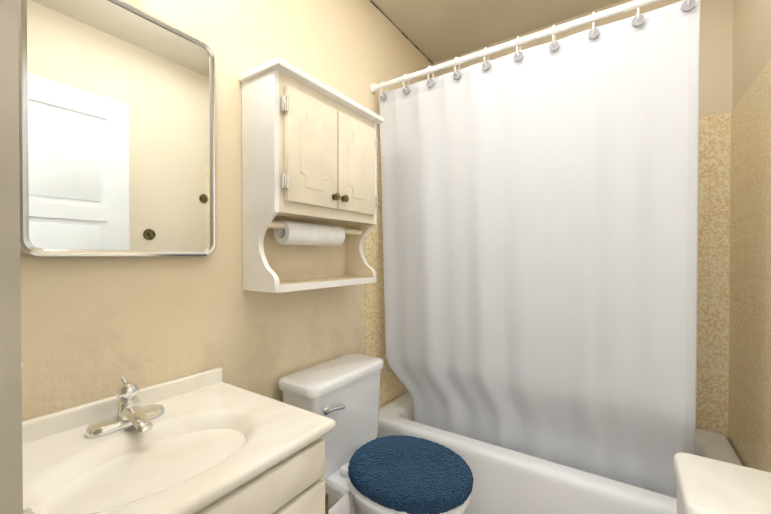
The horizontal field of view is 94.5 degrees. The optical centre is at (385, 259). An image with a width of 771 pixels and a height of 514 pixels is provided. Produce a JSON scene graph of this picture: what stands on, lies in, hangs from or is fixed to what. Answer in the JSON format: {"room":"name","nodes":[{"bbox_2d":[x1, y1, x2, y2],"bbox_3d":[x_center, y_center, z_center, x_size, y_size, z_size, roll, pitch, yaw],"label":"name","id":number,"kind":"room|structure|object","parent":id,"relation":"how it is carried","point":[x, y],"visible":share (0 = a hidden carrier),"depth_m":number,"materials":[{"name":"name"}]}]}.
{"room":"bathroom","nodes":[
{"label":"bathroom","id":0,"kind":"room"},
{"bbox_2d":[0,0,34,513],"bbox_3d":[-0.277,-0.060,0.176,1.443,2.420,0.129,0,1,34],"label":"wall","id":1,"kind":"structure","parent":0,"point":[11,484],"depth_m":0.18,"materials":[{"name":"paint"}]},
{"bbox_2d":[20,0,432,420],"bbox_3d":[-0.370,-0.073,1.445,0.120,2.420,2.580,0,1,34],"label":"wall","id":2,"kind":"structure","parent":0,"point":[95,328],"depth_m":1.12,"materials":[{"name":"paint"}]},
{"bbox_2d":[18,0,215,256],"bbox_3d":[-0.637,-0.322,0.904,0.026,0.630,0.425,0,1,34],"label":"mirror","id":3,"kind":"object","parent":2,"relation":"attached to","point":[117,153],"visible":0.92,"depth_m":0.86,"materials":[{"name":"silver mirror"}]},
{"bbox_2d":[239,58,383,292],"bbox_3d":[-0.237,-0.252,1.343,0.206,0.703,0.564,0,1,34],"label":"upper cabinet","id":4,"kind":"object","parent":2,"relation":"attached to","point":[309,181],"visible":1,"depth_m":1.21,"materials":[{"name":"white wood"}]},
{"bbox_2d":[365,133,407,408],"bbox_3d":[0.107,0.241,2.050,0.005,1.780,0.740,0,1,34],"label":"wall tiles","id":5,"kind":"structure","parent":2,"relation":"attached to","point":[392,387],"depth_m":1.83,"materials":[{"name":"beige tile"}]},
{"bbox_2d":[370,0,432,63],"bbox_3d":[-0.266,-1.279,1.475,0.005,0.006,2.083,0,1,34],"label":"trim","id":6,"kind":"structure","parent":2,"relation":"attached to","point":[372,2],"depth_m":2.03,"materials":[{"name":"brown"}]},
{"bbox_2d":[370,0,699,497],"bbox_3d":[0.559,0.004,1.434,1.436,1.766,0.145,0,1,34],"label":"shower curtain","id":7,"kind":"object","parent":2,"relation":"attached to","point":[540,228],"visible":0.94,"depth_m":1.36,"materials":[{"name":"white fabric"}]},
{"bbox_2d":[372,0,623,63],"bbox_3d":[0.280,-1.308,0.999,1.743,0.060,2.580,0,1,34],"label":"ceiling","id":8,"kind":"structure","parent":0,"point":[434,31],"depth_m":1.90,"materials":[{"name":"paint"}]},
{"bbox_2d":[433,0,732,116],"bbox_3d":[0.946,-0.078,2.010,1.443,2.420,0.120,0,1,34],"label":"wall","id":9,"kind":"structure","parent":0,"point":[716,58],"depth_m":1.60,"materials":[{"name":"paint"}]},
{"bbox_2d":[696,112,730,437],"bbox_3d":[0.911,0.242,1.961,1.443,1.780,0.005,0,1,34],"label":"wall tiles","id":10,"kind":"structure","parent":9,"relation":"attached to","point":[713,274],"depth_m":1.59,"materials":[{"name":"beige tile"}]},
{"bbox_2d":[732,0,770,109],"bbox_3d":[0.931,-0.064,0.578,0.120,2.420,2.580,0,1,34],"label":"wall","id":11,"kind":"structure","parent":0,"point":[751,39],"depth_m":1.35,"materials":[{"name":"paint"}]},
{"bbox_2d":[728,59,770,472],"bbox_3d":[1.303,0.249,1.252,0.005,1.780,0.740,0,1,34],"label":"wall tiles","id":12,"kind":"structure","parent":11,"relation":"attached to","point":[749,406],"depth_m":1.29,"materials":[{"name":"beige tile"}]},
{"bbox_3d":[0.280,1.172,1.024,1.743,0.060,2.580,0,1,34],"label":"floor","id":13,"kind":"structure","parent":0,"visible":0},
{"bbox_2d":[22,367,335,513],"bbox_3d":[-0.480,0.708,0.740,0.481,0.873,0.584,0,1,34],"label":"bathroom vanity","id":14,"kind":"object","parent":13,"relation":"on","point":[210,441],"visible":0.98,"depth_m":0.75,"materials":[{"name":"paint"}]},
{"bbox_2d":[86,377,164,437],"bbox_3d":[-0.568,0.325,0.806,0.124,0.107,0.154,0,1,34],"label":"faucet","id":15,"kind":"object","parent":14,"relation":"on","point":[129,420],"depth_m":0.80,"materials":[{"name":"silver metal"}]},
{"bbox_2d":[322,477,350,513],"bbox_3d":[-0.230,0.899,1.017,0.229,0.486,0.179,0,1,34],"label":"waste bin","id":16,"kind":"object","parent":13,"relation":"on","point":[338,499],"visible":0.29,"depth_m":1.03,"materials":[{"name":"white plastic"}]},
{"bbox_2d":[278,353,473,513],"bbox_3d":[-0.009,0.782,1.279,0.647,0.714,0.436,0,1,34],"label":"toilet","id":17,"kind":"object","parent":13,"relation":"on","point":[368,469],"visible":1,"depth_m":1.23,"materials":[{"name":"white ceramic"}]},
{"bbox_2d":[377,391,742,513],"bbox_3d":[0.701,0.947,1.653,1.427,0.377,0.747,0,1,34],"label":"bathtub","id":18,"kind":"object","parent":13,"relation":"on","point":[507,481],"visible":0.4,"depth_m":1.35,"materials":[{"name":"ceramic"}]},
{"bbox_2d":[674,452,770,513],"bbox_3d":[0.840,0.837,0.812,0.269,0.613,0.283,0,1,34],"label":"hamper","id":19,"kind":"object","parent":13,"relation":"on","point":[705,485],"visible":1,"depth_m":0.84,"materials":[{"name":"white plastic"}]}
]}

